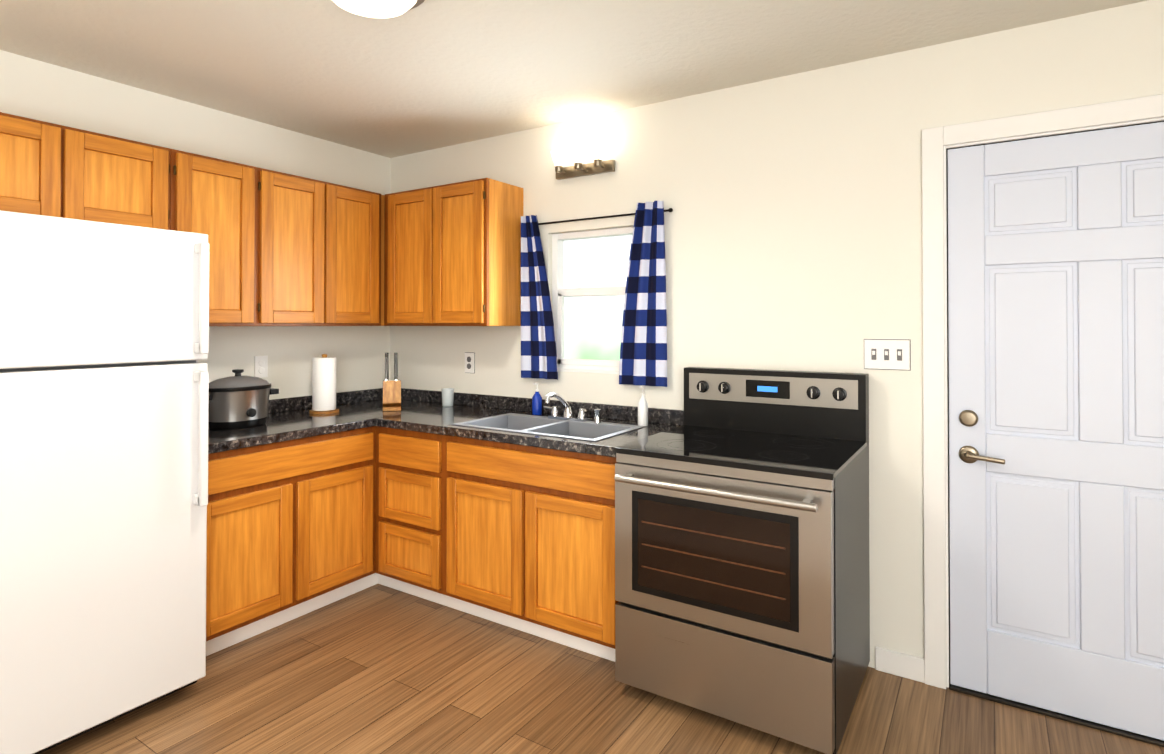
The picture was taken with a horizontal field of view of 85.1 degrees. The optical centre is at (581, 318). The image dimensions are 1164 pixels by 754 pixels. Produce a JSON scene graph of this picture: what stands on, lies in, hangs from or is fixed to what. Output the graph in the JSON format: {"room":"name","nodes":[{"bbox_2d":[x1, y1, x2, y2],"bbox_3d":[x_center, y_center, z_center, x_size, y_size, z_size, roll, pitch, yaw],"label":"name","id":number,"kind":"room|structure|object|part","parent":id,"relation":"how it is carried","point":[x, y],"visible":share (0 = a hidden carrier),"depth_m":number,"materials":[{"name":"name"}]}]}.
{"room":"kitchen","nodes":[
{"label":"kitchen","id":0,"kind":"room"},
{"bbox_2d":[0,50,390,399],"bbox_3d":[-2.656,0.168,1.971,0.120,2.440,5.320,0,-1,33],"label":"wall","id":1,"kind":"structure","parent":0,"point":[30,88],"depth_m":3.26,"materials":[{"name":"white paint"}]},
{"bbox_2d":[0,112,171,229],"bbox_3d":[-2.079,-0.540,2.463,0.324,0.375,0.760,0,-1,33],"label":"upper cabinet","id":2,"kind":"object","parent":1,"relation":"attached to","point":[47,169],"depth_m":2.43,"materials":[{"name":"brown wood"}]},
{"bbox_2d":[254,356,267,377],"bbox_3d":[-1.694,0.256,3.349,0.009,0.115,0.070,0,-1,33],"label":"electrical outlet plate","id":3,"kind":"object","parent":1,"relation":"attached to","point":[260,366],"visible":1,"depth_m":3.35,"materials":[{"name":"white plastic"}]},
{"bbox_2d":[172,149,383,325],"bbox_3d":[-1.573,-0.340,3.250,0.324,0.760,1.115,0,-1,33],"label":"upper cabinet","id":4,"kind":"object","parent":1,"relation":"attached to","point":[285,249],"depth_m":3.12,"materials":[{"name":"brown wood"}]},
{"bbox_2d":[0,0,1146,157],"bbox_3d":[-0.450,-1.091,0.495,5.440,0.050,5.440,0,-1,33],"label":"ceiling","id":5,"kind":"structure","parent":0,"point":[425,75],"depth_m":2.47,"materials":[{"name":"white paint"}]},
{"bbox_2d":[332,0,424,17],"bbox_3d":[-0.650,-1.000,1.942,0.360,0.105,0.360,0,-1,33],"label":"ceiling light fixture","id":6,"kind":"object","parent":5,"relation":"attached to","point":[380,8],"visible":1,"depth_m":1.95,"materials":[{"name":"white glass"}]},
{"bbox_2d":[40,584,1163,753],"bbox_3d":[-0.126,1.404,0.977,5.440,0.050,6.640,0,-1,33],"label":"floor","id":7,"kind":"structure","parent":0,"point":[378,669],"depth_m":2.25,"materials":[{"name":"brown wood"}]},
{"bbox_2d":[0,210,208,753],"bbox_3d":[-1.900,0.528,2.228,0.821,1.724,0.775,0,-1,33],"label":"refrigerator","id":8,"kind":"object","parent":7,"relation":"on","point":[104,376],"visible":1,"depth_m":2.07,"materials":[{"name":"white metal"}]},
{"bbox_2d":[206,396,373,655],"bbox_3d":[-1.548,0.914,2.989,0.629,0.964,0.870,0,-1,33],"label":"base unit","id":9,"kind":"object","parent":7,"relation":"on","point":[290,507],"depth_m":2.83,"materials":[{"name":"brown wood"}]},
{"bbox_2d":[208,369,278,429],"bbox_3d":[-1.604,0.369,2.957,0.240,0.264,0.356,0,-1,33],"label":"slow cooker","id":10,"kind":"object","parent":9,"relation":"on","point":[238,400],"visible":0.9,"depth_m":2.87,"materials":[{"name":"silver metal"}]},
{"bbox_2d":[310,388,683,661],"bbox_3d":[-0.543,0.876,3.241,2.049,1.044,0.639,0,-1,33],"label":"base unit","id":11,"kind":"object","parent":7,"relation":"on","point":[498,509],"depth_m":2.83,"materials":[{"name":"brown wood"}]},
{"bbox_2d":[309,354,338,413],"bbox_3d":[-1.386,0.348,3.412,0.150,0.315,0.150,0,-1,33],"label":"paper towel roll","id":12,"kind":"object","parent":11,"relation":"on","point":[324,384],"visible":1,"depth_m":3.36,"materials":[{"name":"white paper"}]},
{"bbox_2d":[383,353,400,410],"bbox_3d":[-1.064,0.351,3.551,0.096,0.312,0.185,0,-1,-17],"label":"knife block","id":13,"kind":"object","parent":11,"relation":"on","point":[391,395],"visible":1,"depth_m":3.50,"materials":[{"name":"brown wood"}]},
{"bbox_2d":[208,388,683,457],"bbox_3d":[-0.778,0.485,2.879,2.052,0.112,1.512,0,-1,33],"label":"countertop","id":14,"kind":"structure","parent":11,"relation":"on","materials":[{"name":"stone"}]},
{"bbox_2d":[442,388,453,406],"bbox_3d":[-0.777,0.458,3.674,0.072,0.100,0.071,0,-1,33],"label":"drinking glass","id":15,"kind":"object","parent":11,"relation":"on","point":[447,397],"visible":1,"depth_m":3.65,"materials":[{"name":"white glass"}]},
{"bbox_2d":[532,382,541,414],"bbox_3d":[-0.237,0.421,3.331,0.052,0.167,0.056,0,-1,33],"label":"dish soap","id":16,"kind":"object","parent":11,"relation":"on","point":[536,403],"visible":1,"depth_m":3.31,"materials":[{"name":"blue plastic"}]},
{"bbox_2d":[451,392,644,441],"bbox_3d":[-0.163,0.514,2.964,0.800,0.324,0.440,0,-1,33],"label":"sink","id":17,"kind":"object","parent":11,"relation":"in","point":[566,426],"depth_m":3.04,"materials":[{"name":"silver metal"}]},
{"bbox_2d":[638,385,647,425],"bbox_3d":[0.283,0.408,2.966,0.048,0.187,0.054,0,-1,33],"label":"hand soap","id":18,"kind":"object","parent":11,"relation":"on","point":[642,412],"visible":1,"depth_m":2.95,"materials":[{"name":"white plastic"}]},
{"bbox_2d":[614,367,869,753],"bbox_3d":[0.616,0.806,2.413,0.771,1.172,0.768,0,-1,33],"label":"electric range","id":19,"kind":"object","parent":7,"relation":"on","point":[742,586],"visible":1,"depth_m":2.17,"materials":[{"name":"silver metal"}]},
{"bbox_2d":[390,0,1163,667],"bbox_3d":[1.037,0.175,2.690,5.320,2.440,0.120,0,-1,33],"label":"wall","id":20,"kind":"structure","parent":0,"point":[792,224],"depth_m":2.68,"materials":[{"name":"white paint"}]},
{"bbox_2d":[384,178,522,325],"bbox_3d":[-0.737,-0.337,3.568,0.780,0.760,0.323,0,-1,33],"label":"upper cabinet","id":21,"kind":"object","parent":20,"relation":"attached to","point":[452,252],"depth_m":3.39,"materials":[{"name":"brown wood"}]},
{"bbox_2d":[465,352,474,372],"bbox_3d":[-0.656,0.259,3.698,0.076,0.121,0.011,0,-1,33],"label":"outlet","id":22,"kind":"object","parent":20,"relation":"attached to","point":[469,362],"visible":1,"depth_m":3.69,"materials":[{"name":"white plastic"}]},
{"bbox_2d":[551,142,614,179],"bbox_3d":[-0.011,-0.800,3.231,0.350,0.126,0.116,0,-1,33],"label":"sconce","id":23,"kind":"object","parent":20,"relation":"attached to","point":[597,166],"visible":1,"depth_m":3.21,"materials":[{"name":"white glass"}]},
{"bbox_2d":[552,226,632,373],"bbox_3d":[0.073,-0.089,3.300,0.540,0.739,0.100,0,-1,33],"label":"window","id":24,"kind":"structure","parent":20,"relation":"in","point":[560,292],"depth_m":3.37,"materials":[{"name":"white plastic"}]},
{"bbox_2d":[521,201,672,386],"bbox_3d":[0.044,-0.115,3.224,0.895,0.880,0.057,0,-1,33],"label":"window curtains","id":25,"kind":"object","parent":20,"relation":"hanging from","point":[643,353],"visible":1,"depth_m":3.08,"materials":[{"name":"fabric"}]},
{"bbox_3d":[0.053,-0.510,3.241,0.895,0.020,0.025,0,-1,33],"label":"rod","id":26,"kind":"part","parent":25,"relation":"part of","materials":[{"name":"black metal"}]},
{"bbox_2d":[864,339,910,370],"bbox_3d":[1.202,0.143,2.502,0.168,0.121,0.018,0,-1,33],"label":"switch plate","id":27,"kind":"object","parent":20,"relation":"attached to","point":[887,354],"visible":1,"depth_m":2.50,"materials":[{"name":"white plastic"}]},
{"bbox_2d":[875,646,923,682],"bbox_3d":[2.152,1.342,1.884,2.345,0.090,0.014,0,-1,33],"label":"baseboard","id":28,"kind":"structure","parent":20,"relation":"attached to","point":[904,665],"depth_m":2.46,"materials":[{"name":"white wood"}]},
{"bbox_2d":[922,94,1163,746],"bbox_3d":[1.790,0.331,2.195,1.066,2.118,0.138,0,-1,33],"label":"door frame","id":29,"kind":"structure","parent":20,"relation":"attached to","point":[938,143],"depth_m":2.40,"materials":[{"name":"white wood"}]},
{"bbox_2d":[947,122,1163,740],"bbox_3d":[1.762,0.367,2.151,0.898,2.022,0.095,0,-1,33],"label":"entry door","id":30,"kind":"structure","parent":20,"relation":"in","point":[1056,365],"depth_m":2.22,"materials":[{"name":"white paint"}]},
{"label":"outside","id":31,"kind":"structure","parent":0,"visible":0},
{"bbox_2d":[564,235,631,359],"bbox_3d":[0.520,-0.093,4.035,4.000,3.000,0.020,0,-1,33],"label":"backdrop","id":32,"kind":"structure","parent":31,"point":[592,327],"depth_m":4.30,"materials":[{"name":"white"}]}
]}

